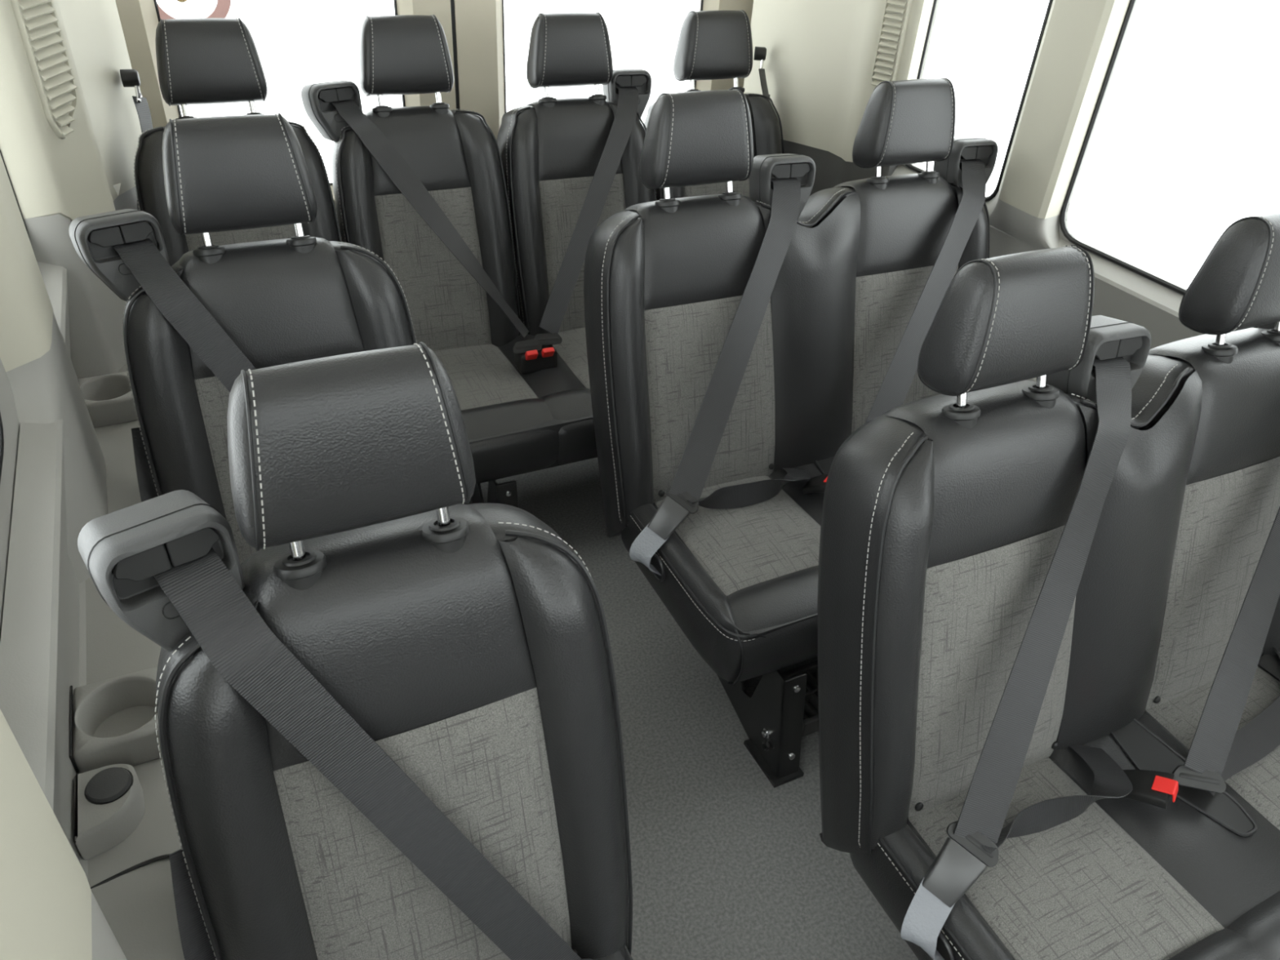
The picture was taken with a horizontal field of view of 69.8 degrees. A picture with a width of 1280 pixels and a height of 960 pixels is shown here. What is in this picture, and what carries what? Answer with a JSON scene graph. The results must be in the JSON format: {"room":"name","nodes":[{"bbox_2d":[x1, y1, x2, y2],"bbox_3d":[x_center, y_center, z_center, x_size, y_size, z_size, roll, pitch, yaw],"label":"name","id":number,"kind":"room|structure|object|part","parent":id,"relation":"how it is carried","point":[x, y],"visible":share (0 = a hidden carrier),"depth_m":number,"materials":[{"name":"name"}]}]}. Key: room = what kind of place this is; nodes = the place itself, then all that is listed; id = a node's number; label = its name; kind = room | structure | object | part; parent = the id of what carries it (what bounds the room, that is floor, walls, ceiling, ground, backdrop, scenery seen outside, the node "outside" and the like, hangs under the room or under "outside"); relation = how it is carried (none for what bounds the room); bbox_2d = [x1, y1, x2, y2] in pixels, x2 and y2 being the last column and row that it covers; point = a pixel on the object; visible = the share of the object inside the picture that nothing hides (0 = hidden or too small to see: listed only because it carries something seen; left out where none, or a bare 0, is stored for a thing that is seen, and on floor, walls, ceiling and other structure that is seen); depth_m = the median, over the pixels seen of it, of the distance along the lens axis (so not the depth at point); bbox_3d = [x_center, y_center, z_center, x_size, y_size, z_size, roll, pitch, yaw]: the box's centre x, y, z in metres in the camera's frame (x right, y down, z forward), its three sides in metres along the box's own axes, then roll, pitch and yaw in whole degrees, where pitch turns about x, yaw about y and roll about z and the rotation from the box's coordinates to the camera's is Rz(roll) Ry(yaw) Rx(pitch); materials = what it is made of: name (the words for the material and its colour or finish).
{"room":"vehicle interior","nodes":[
{"label":"vehicle interior","id":0,"kind":"room"},
{"bbox_2d":[0,261,184,959],"bbox_3d":[-0.457,0.260,0.650,0.170,2.000,3.650,-13,39,-23],"label":"wall","id":1,"kind":"structure","parent":0,"point":[77,682],"depth_m":1.12,"materials":[{"name":"grey plastic"}]},
{"bbox_2d":[0,412,4,483],"bbox_3d":[-0.674,-0.254,0.718,0.023,0.878,0.663,-13,39,-23],"label":"window","id":2,"kind":"structure","parent":1,"relation":"in","point":[2,436],"depth_m":1.15,"materials":[{"name":"clear glass"}]},
{"bbox_2d":[0,149,32,247],"bbox_3d":[-1.066,-0.718,1.369,0.023,0.923,0.303,-13,39,-23],"label":"window","id":3,"kind":"structure","parent":1,"relation":"in","point":[0,149],"depth_m":1.68,"materials":[{"name":"clear glass"}]},
{"bbox_2d":[0,153,53,372],"bbox_3d":[-0.905,-0.668,1.099,0.062,1.065,0.294,-13,39,-23],"label":"trim","id":4,"kind":"structure","parent":1,"relation":"attached to","point":[26,309],"depth_m":1.30,"materials":[{"name":"beige plastic"}]},
{"bbox_2d":[9,0,78,139],"bbox_3d":[-1.069,-0.937,1.550,0.018,0.690,0.115,3,35,-1],"label":"air vent","id":5,"kind":"object","parent":1,"relation":"attached to","point":[36,23],"depth_m":1.67,"materials":[{"name":"beige plastic"}]},
{"bbox_2d":[0,709,92,959],"bbox_3d":[-0.389,-0.052,0.291,0.110,1.070,0.375,-13,39,-23],"label":"trim","id":6,"kind":"structure","parent":1,"relation":"attached to","point":[46,891],"depth_m":0.58,"materials":[{"name":"beige plastic"}]},
{"bbox_2d":[5,312,107,582],"bbox_3d":[-0.952,-0.105,1.512,0.062,0.335,0.513,-13,39,-23],"label":"trim","id":7,"kind":"structure","parent":1,"relation":"attached to","point":[46,389],"depth_m":1.40,"materials":[{"name":"grey plastic"}]},
{"bbox_2d":[0,0,142,222],"bbox_3d":[-1.167,-1.061,1.719,0.250,1.177,0.682,-13,39,-23],"label":"trim","id":8,"kind":"structure","parent":1,"relation":"attached to","point":[70,129],"depth_m":1.73,"materials":[{"name":"beige plastic"}]},
{"bbox_2d":[23,186,137,378],"bbox_3d":[-1.224,-0.302,2.259,0.253,0.957,0.682,-13,39,-23],"label":"trim","id":9,"kind":"structure","parent":1,"relation":"attached to","point":[95,313],"depth_m":1.86,"materials":[{"name":"grey plastic"}]},
{"bbox_2d":[91,891,127,959],"bbox_3d":[-0.431,0.517,0.696,0.110,0.330,0.374,-13,39,-23],"label":"trim","id":10,"kind":"structure","parent":1,"relation":"attached to","point":[105,946],"depth_m":0.71,"materials":[{"name":"grey plastic"}]},
{"bbox_2d":[120,69,152,209],"bbox_3d":[-1.197,-0.655,2.258,0.047,0.641,0.162,3,35,-2],"label":"belt","id":11,"kind":"object","parent":1,"relation":"hanging from","point":[130,77],"visible":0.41,"depth_m":2.13,"materials":[{"name":"grey fabric"}]},
{"bbox_2d":[461,457,918,959],"bbox_3d":[0.275,0.732,1.839,2.290,0.060,4.200,-13,39,-23],"label":"floor","id":12,"kind":"structure","parent":0,"point":[727,864],"depth_m":1.86,"materials":[{"name":"carpet"}]},
{"bbox_2d":[68,112,417,564],"bbox_3d":[-0.555,0.093,1.561,0.516,1.203,0.817,-13,39,-23],"label":"seat","id":13,"kind":"object","parent":12,"relation":"on","point":[191,326],"visible":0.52,"depth_m":1.52,"materials":[{"name":"black leather"}]},
{"bbox_3d":[-0.718,-0.412,1.512,0.013,0.085,0.037,-13,39,-23],"label":"post","id":14,"kind":"part","parent":13,"relation":"part of","materials":[{"name":"silver metal"}]},
{"bbox_3d":[-0.607,0.011,1.679,0.293,0.438,0.125,-13,39,-23],"label":"cloth panel","id":15,"kind":"part","parent":13,"relation":"part of","materials":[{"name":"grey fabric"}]},
{"bbox_3d":[-0.646,-0.062,1.728,0.483,0.720,0.303,-13,39,-23],"label":"backrest","id":16,"kind":"part","parent":13,"relation":"part of","materials":[{"name":"black leather"}]},
{"bbox_3d":[-0.655,-0.322,1.607,0.284,0.185,0.185,-13,39,-23],"label":"panel","id":17,"kind":"part","parent":13,"relation":"part of","materials":[{"name":"grey leather"}]},
{"bbox_3d":[-0.586,-0.443,1.569,0.013,0.085,0.037,-13,39,-23],"label":"post","id":18,"kind":"part","parent":13,"relation":"part of","materials":[{"name":"silver metal"}]},
{"bbox_2d":[77,342,632,959],"bbox_3d":[-0.180,0.560,0.943,0.540,1.203,0.833,-13,39,-23],"label":"seat","id":19,"kind":"object","parent":12,"relation":"on","point":[388,730],"visible":1,"depth_m":0.94,"materials":[{"name":"black leather"}]},
{"bbox_3d":[-0.340,0.052,0.899,0.013,0.085,0.037,-13,39,-23],"label":"post","id":20,"kind":"part","parent":19,"relation":"part of","materials":[{"name":"silver metal"}]},
{"bbox_3d":[-0.278,0.142,0.994,0.284,0.185,0.185,-13,39,-23],"label":"panel","id":21,"kind":"part","parent":19,"relation":"part of","materials":[{"name":"grey leather"}]},
{"bbox_3d":[-0.269,0.402,1.115,0.483,0.720,0.303,-13,39,-23],"label":"backrest","id":22,"kind":"part","parent":19,"relation":"part of","materials":[{"name":"black leather"}]},
{"bbox_3d":[-0.230,0.475,1.067,0.293,0.438,0.125,-13,39,-23],"label":"cloth panel","id":23,"kind":"part","parent":19,"relation":"part of","materials":[{"name":"grey fabric"}]},
{"bbox_3d":[-0.208,0.021,0.957,0.013,0.085,0.037,-13,39,-23],"label":"post","id":24,"kind":"part","parent":19,"relation":"part of","materials":[{"name":"silver metal"}]},
{"bbox_2d":[133,9,783,507],"bbox_3d":[-0.274,-0.507,2.428,1.781,1.207,0.816,-13,39,-23],"label":"passenger seat","id":25,"kind":"object","parent":12,"relation":"on","point":[485,240],"visible":0.58,"depth_m":2.39,"materials":[{"name":"black leather"}]},
{"bbox_3d":[-1.052,-0.869,2.112,0.013,0.085,0.037,-13,39,-23],"label":"post","id":26,"kind":"part","parent":25,"relation":"part of","materials":[{"name":"silver metal"}]},
{"bbox_3d":[-0.980,-0.515,2.329,0.441,0.720,0.303,-13,39,-23],"label":"backrest","id":27,"kind":"part","parent":25,"relation":"part of","materials":[{"name":"black leather"}]},
{"bbox_3d":[-0.947,-0.440,2.278,0.262,0.438,0.125,-13,39,-23],"label":"cloth panel","id":28,"kind":"part","parent":25,"relation":"part of","materials":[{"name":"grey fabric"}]},
{"bbox_3d":[-0.920,-0.900,2.169,0.013,0.085,0.037,-13,39,-23],"label":"post","id":29,"kind":"part","parent":25,"relation":"part of","materials":[{"name":"silver metal"}]},
{"bbox_3d":[-0.649,-0.964,2.286,0.013,0.085,0.037,-13,39,-23],"label":"post","id":30,"kind":"part","parent":25,"relation":"part of","materials":[{"name":"silver metal"}]},
{"bbox_3d":[-0.592,-0.868,2.380,0.253,0.185,0.185,-13,39,-23],"label":"panel","id":31,"kind":"part","parent":25,"relation":"part of","materials":[{"name":"grey leather"}]},
{"bbox_3d":[-0.577,-0.610,2.503,0.441,0.720,0.303,-13,39,-23],"label":"backrest","id":32,"kind":"part","parent":25,"relation":"part of","materials":[{"name":"black leather"}]},
{"bbox_3d":[-0.544,-0.535,2.452,0.262,0.438,0.125,-13,39,-23],"label":"cloth panel","id":33,"kind":"part","parent":25,"relation":"part of","materials":[{"name":"grey fabric"}]},
{"bbox_3d":[-0.517,-0.995,2.343,0.013,0.085,0.037,-13,39,-23],"label":"post","id":34,"kind":"part","parent":25,"relation":"part of","materials":[{"name":"silver metal"}]},
{"bbox_3d":[-0.469,-0.271,2.408,0.307,0.021,0.335,-13,39,-23],"label":"cloth panel","id":35,"kind":"part","parent":25,"relation":"part of","materials":[{"name":"grey fabric"}]},
{"bbox_3d":[-0.296,-0.351,2.408,0.079,0.031,0.023,-11,38,-20],"label":"latch plate","id":36,"kind":"part","parent":25,"relation":"part of","materials":[{"name":"black plastic"}]},
{"bbox_2d":[468,346,596,484],"bbox_3d":[-0.243,-0.231,2.506,1.756,0.136,0.503,-13,39,-23],"label":"cushion","id":37,"kind":"object","parent":25,"relation":"on","point":[546,436],"depth_m":2.30,"materials":[{"name":"black leather"}]},
{"bbox_3d":[-0.251,-1.058,2.458,0.013,0.085,0.037,-13,39,-23],"label":"post","id":38,"kind":"part","parent":25,"relation":"part of","materials":[{"name":"silver metal"}]},
{"bbox_3d":[-0.247,-0.376,2.447,0.079,0.029,0.023,-6,37,-14],"label":"latch plate","id":39,"kind":"part","parent":25,"relation":"part of","materials":[{"name":"black plastic"}]},
{"bbox_3d":[-0.180,-0.703,2.675,0.441,0.720,0.303,-13,39,-23],"label":"backrest","id":40,"kind":"part","parent":25,"relation":"part of","materials":[{"name":"black leather"}]},
{"bbox_3d":[-0.071,-0.364,2.579,0.307,0.021,0.335,-13,39,-23],"label":"cloth panel","id":41,"kind":"part","parent":25,"relation":"part of","materials":[{"name":"grey fabric"}]},
{"bbox_3d":[-0.195,-0.962,2.552,0.253,0.185,0.185,-13,39,-23],"label":"panel","id":42,"kind":"part","parent":25,"relation":"part of","materials":[{"name":"grey leather"}]},
{"bbox_3d":[-0.147,-0.629,2.624,0.262,0.438,0.125,-13,39,-23],"label":"cloth panel","id":43,"kind":"part","parent":25,"relation":"part of","materials":[{"name":"grey fabric"}]},
{"bbox_3d":[-0.120,-1.089,2.515,0.013,0.085,0.037,-13,39,-23],"label":"post","id":44,"kind":"part","parent":25,"relation":"part of","materials":[{"name":"silver metal"}]},
{"bbox_3d":[0.149,-1.152,2.631,0.013,0.085,0.037,-13,39,-23],"label":"post","id":45,"kind":"part","parent":25,"relation":"part of","materials":[{"name":"silver metal"}]},
{"bbox_3d":[0.221,-0.798,2.849,0.441,0.720,0.303,-13,39,-23],"label":"backrest","id":46,"kind":"part","parent":25,"relation":"part of","materials":[{"name":"black leather"}]},
{"bbox_3d":[0.254,-0.724,2.798,0.262,0.438,0.125,-13,39,-23],"label":"cloth panel","id":47,"kind":"part","parent":25,"relation":"part of","materials":[{"name":"grey fabric"}]},
{"bbox_3d":[0.206,-1.057,2.725,0.253,0.185,0.185,-13,39,-23],"label":"panel","id":48,"kind":"part","parent":25,"relation":"part of","materials":[{"name":"grey leather"}]},
{"bbox_3d":[0.281,-1.183,2.688,0.013,0.085,0.037,-13,39,-23],"label":"post","id":49,"kind":"part","parent":25,"relation":"part of","materials":[{"name":"silver metal"}]},
{"bbox_2d":[583,77,998,787],"bbox_3d":[0.468,-0.144,1.997,1.104,1.203,0.808,-13,39,-23],"label":"seat","id":50,"kind":"object","parent":12,"relation":"on","point":[735,341],"visible":0.77,"depth_m":1.95,"materials":[{"name":"black leather"}]},
{"bbox_3d":[0.053,-0.591,1.841,0.013,0.085,0.037,-13,39,-23],"label":"post","id":51,"kind":"part","parent":50,"relation":"part of","materials":[{"name":"silver metal"}]},
{"bbox_3d":[0.089,0.039,1.900,0.076,0.039,0.029,23,39,24],"label":"latch plate","id":52,"kind":"part","parent":50,"relation":"part of","materials":[{"name":"black plastic"}]},
{"bbox_3d":[0.112,-0.500,1.935,0.307,0.185,0.185,-13,39,-23],"label":"panel","id":53,"kind":"part","parent":50,"relation":"part of","materials":[{"name":"grey leather"}]},
{"bbox_3d":[0.160,-0.167,2.007,0.316,0.438,0.125,-13,39,-23],"label":"cloth panel","id":54,"kind":"part","parent":50,"relation":"part of","materials":[{"name":"grey fabric"}]},
{"bbox_2d":[621,475,821,682],"bbox_3d":[0.497,0.124,2.083,0.997,0.136,0.488,-13,39,-23],"label":"cushion","id":55,"kind":"object","parent":50,"relation":"on","point":[774,638],"depth_m":1.84,"materials":[{"name":"black leather"}]},
{"bbox_3d":[0.185,-0.622,1.899,0.013,0.085,0.037,-13,39,-23],"label":"post","id":56,"kind":"part","parent":50,"relation":"part of","materials":[{"name":"silver metal"}]},
{"bbox_3d":[0.233,0.098,1.962,0.307,0.021,0.335,-13,39,-23],"label":"cloth panel","id":57,"kind":"part","parent":50,"relation":"part of","materials":[{"name":"grey fabric"}]},
{"bbox_3d":[0.364,-0.297,2.161,1.029,0.720,0.303,-13,39,-23],"label":"backrest","id":58,"kind":"part","parent":50,"relation":"part of","materials":[{"name":"black leather"}]},
{"bbox_3d":[0.286,0.597,1.969,0.073,0.010,0.123,-13,39,-23],"label":"foot rail","id":59,"kind":"part","parent":50,"relation":"part of","materials":[{"name":"black plastic"}]},
{"bbox_2d":[781,660,818,737],"bbox_3d":[0.401,0.492,2.098,0.200,0.045,0.150,-13,39,-23],"label":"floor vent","id":60,"kind":"object","parent":50,"relation":"attached to","point":[811,716],"visible":0.09,"depth_m":2.08,"materials":[{"name":"grey metal"}]},
{"bbox_3d":[0.532,-0.704,2.049,0.013,0.085,0.037,-13,39,-23],"label":"post","id":61,"kind":"part","parent":50,"relation":"part of","materials":[{"name":"silver metal"}]},
{"bbox_3d":[0.591,-0.613,2.142,0.307,0.185,0.185,-13,39,-23],"label":"panel","id":62,"kind":"part","parent":50,"relation":"part of","materials":[{"name":"grey leather"}]},
{"bbox_3d":[0.639,-0.280,2.215,0.316,0.438,0.125,-13,39,-23],"label":"cloth panel","id":63,"kind":"part","parent":50,"relation":"part of","materials":[{"name":"grey fabric"}]},
{"bbox_3d":[0.664,-0.735,2.106,0.013,0.085,0.037,-13,39,-23],"label":"post","id":64,"kind":"part","parent":50,"relation":"part of","materials":[{"name":"silver metal"}]},
{"bbox_2d":[817,212,1279,959],"bbox_3d":[0.846,0.323,1.380,1.104,1.203,0.808,-13,39,-23],"label":"seat","id":65,"kind":"object","parent":12,"relation":"on","point":[1049,606],"visible":1,"depth_m":1.34,"materials":[{"name":"black leather"}]},
{"bbox_3d":[0.430,-0.124,1.224,0.013,0.085,0.037,-13,39,-23],"label":"post","id":66,"kind":"part","parent":65,"relation":"part of","materials":[{"name":"silver metal"}]},
{"bbox_3d":[0.466,0.506,1.283,0.076,0.039,0.029,23,39,24],"label":"latch plate","id":67,"kind":"part","parent":65,"relation":"part of","materials":[{"name":"black plastic"}]},
{"bbox_3d":[0.489,-0.033,1.318,0.307,0.185,0.185,-13,39,-23],"label":"panel","id":68,"kind":"part","parent":65,"relation":"part of","materials":[{"name":"grey leather"}]},
{"bbox_3d":[0.537,0.300,1.390,0.316,0.438,0.125,-13,39,-23],"label":"cloth panel","id":69,"kind":"part","parent":65,"relation":"part of","materials":[{"name":"grey fabric"}]},
{"bbox_3d":[0.562,-0.155,1.282,0.013,0.085,0.037,-13,39,-23],"label":"post","id":70,"kind":"part","parent":65,"relation":"part of","materials":[{"name":"silver metal"}]},
{"bbox_3d":[0.741,0.170,1.544,1.029,0.720,0.303,-13,39,-23],"label":"backrest","id":71,"kind":"part","parent":65,"relation":"part of","materials":[{"name":"black leather"}]},
{"bbox_2d":[849,663,1279,959],"bbox_3d":[0.874,0.591,1.466,0.997,0.136,0.488,-13,39,-23],"label":"cushion","id":72,"kind":"object","parent":65,"relation":"on","point":[1175,900],"depth_m":1.35,"materials":[{"name":"grey fabric"}]},
{"bbox_3d":[0.610,0.565,1.345,0.307,0.021,0.335,-13,39,-23],"label":"cloth panel","id":73,"kind":"part","parent":65,"relation":"part of","materials":[{"name":"grey fabric"}]},
{"bbox_3d":[0.858,0.459,1.410,0.079,0.025,0.028,9,36,7],"label":"latch plate","id":74,"kind":"part","parent":65,"relation":"part of","materials":[{"name":"black plastic"}]},
{"bbox_3d":[1.016,0.187,1.598,0.316,0.438,0.125,-13,39,-23],"label":"cloth panel","id":75,"kind":"part","parent":65,"relation":"part of","materials":[{"name":"grey fabric"}]},
{"bbox_3d":[1.089,0.452,1.552,0.307,0.021,0.335,-13,39,-23],"label":"cloth panel","id":76,"kind":"part","parent":65,"relation":"part of","materials":[{"name":"grey fabric"}]},
{"bbox_3d":[0.968,-0.146,1.525,0.307,0.185,0.185,-13,39,-23],"label":"panel","id":77,"kind":"part","parent":65,"relation":"part of","materials":[{"name":"grey leather"}]},
{"bbox_3d":[0.909,-0.237,1.432,0.013,0.085,0.037,-13,39,-23],"label":"post","id":78,"kind":"part","parent":65,"relation":"part of","materials":[{"name":"silver metal"}]},
{"bbox_3d":[1.041,-0.268,1.489,0.013,0.085,0.037,-13,39,-23],"label":"post","id":79,"kind":"part","parent":65,"relation":"part of","materials":[{"name":"silver metal"}]},
{"bbox_2d":[891,0,1254,382],"bbox_3d":[1.370,-0.172,1.441,0.155,2.000,3.650,-13,39,-23],"label":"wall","id":80,"kind":"structure","parent":0,"point":[1120,293],"depth_m":2.03,"materials":[{"name":"grey plastic"}]},
{"bbox_2d":[753,46,769,100],"bbox_3d":[0.378,-1.022,2.930,0.056,0.643,0.166,-18,41,-28],"label":"belt","id":81,"kind":"object","parent":80,"relation":"hanging from","point":[760,53],"visible":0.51,"depth_m":2.79,"materials":[{"name":"black plastic"}]},
{"bbox_2d":[781,139,897,196],"bbox_3d":[0.522,-0.719,3.035,0.168,0.941,0.648,-13,39,-23],"label":"trim","id":82,"kind":"structure","parent":80,"relation":"attached to","point":[831,170],"depth_m":2.76,"materials":[{"name":"grey"}]},
{"bbox_2d":[743,0,937,162],"bbox_3d":[0.577,-1.483,2.489,0.165,1.177,0.648,-13,39,-23],"label":"trim","id":83,"kind":"structure","parent":80,"relation":"attached to","point":[824,61],"depth_m":2.65,"materials":[{"name":"beige plastic"}]},
{"bbox_2d":[870,0,912,82],"bbox_3d":[0.675,-1.343,2.290,0.077,0.683,0.018,31,43,32],"label":"air vent","id":84,"kind":"object","parent":80,"relation":"attached to","point":[893,28],"depth_m":2.41,"materials":[{"name":"beige plastic"}]},
{"bbox_2d":[905,0,1053,201],"bbox_3d":[0.854,-1.180,2.217,0.023,0.930,0.388,-13,39,-23],"label":"window","id":85,"kind":"structure","parent":80,"relation":"in","point":[911,166],"depth_m":2.27,"materials":[{"name":"clear glass"}]},
{"bbox_2d":[985,191,1060,257],"bbox_3d":[0.909,-0.550,2.335,0.086,0.325,0.372,-13,39,-23],"label":"trim","id":86,"kind":"structure","parent":80,"relation":"attached to","point":[1039,233],"depth_m":2.22,"materials":[{"name":"grey plastic"}]},
{"bbox_2d":[998,0,1129,218],"bbox_3d":[0.956,-1.110,1.917,0.086,1.075,0.214,-13,39,-23],"label":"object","id":87,"kind":"structure","parent":80,"relation":"attached to","point":[1079,39],"depth_m":2.04,"materials":[{"name":"beige plastic"}]},
{"bbox_3d":[1.355,0.330,1.707,0.123,0.874,3.300,-13,39,-23],"label":"trim","id":88,"kind":"part","parent":80,"relation":"part of","materials":[{"name":"grey plastic"}]},
{"bbox_2d":[1059,0,1257,328],"bbox_3d":[1.224,-0.722,1.613,0.023,0.930,0.910,-13,39,-23],"label":"window","id":89,"kind":"structure","parent":80,"relation":"in","point":[1062,216],"depth_m":2.04,"materials":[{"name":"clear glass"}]},
{"bbox_3d":[-1.447,-0.951,2.247,0.068,2.000,0.200,-13,39,-23],"label":"trim","id":90,"kind":"structure","parent":0,"visible":0},
{"bbox_2d":[115,0,456,211],"bbox_3d":[-0.996,-1.083,2.478,0.996,2.000,0.060,-13,39,-23],"label":"door","id":91,"kind":"structure","parent":90,"relation":"attached to","point":[139,20],"depth_m":2.34,"materials":[{"name":"beige plastic"}]},
{"bbox_2d":[153,0,405,185],"bbox_3d":[-0.939,-1.300,2.374,0.610,1.090,0.012,-13,39,-23],"label":"window","id":92,"kind":"structure","parent":91,"relation":"attached to","point":[155,1],"depth_m":2.44,"materials":[{"name":"clear glass"}]},
{"bbox_2d":[156,0,231,19],"bbox_3d":[-1.143,-1.224,2.308,0.211,0.184,0.001,-13,39,-23],"label":"ring emblem","id":93,"kind":"object","parent":92,"relation":"attached to","point":[221,10],"visible":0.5,"depth_m":2.35,"materials":[{"name":"pink"}]},
{"bbox_2d":[450,0,459,110],"bbox_3d":[-0.543,-1.188,2.672,0.014,2.000,0.046,-13,39,-23],"label":"door frame","id":94,"kind":"structure","parent":91,"relation":"attached to","point":[452,3],"depth_m":2.62,"materials":[{"name":"black rubber"}]},
{"bbox_3d":[0.392,-1.385,3.043,0.072,2.000,0.200,-13,39,-23],"label":"trim","id":95,"kind":"structure","parent":0,"visible":0},
{"bbox_2d":[453,0,753,141],"bbox_3d":[-0.094,-1.296,2.869,0.992,2.000,0.060,-13,39,-23],"label":"door","id":96,"kind":"structure","parent":95,"relation":"attached to","point":[478,23],"depth_m":2.68,"materials":[{"name":"beige plastic"}]},
{"bbox_2d":[502,0,703,112],"bbox_3d":[-0.097,-1.499,2.739,0.673,1.090,0.012,-13,39,-23],"label":"window","id":97,"kind":"structure","parent":96,"relation":"attached to","point":[702,1],"depth_m":2.75,"materials":[{"name":"clear glass"}]}
]}

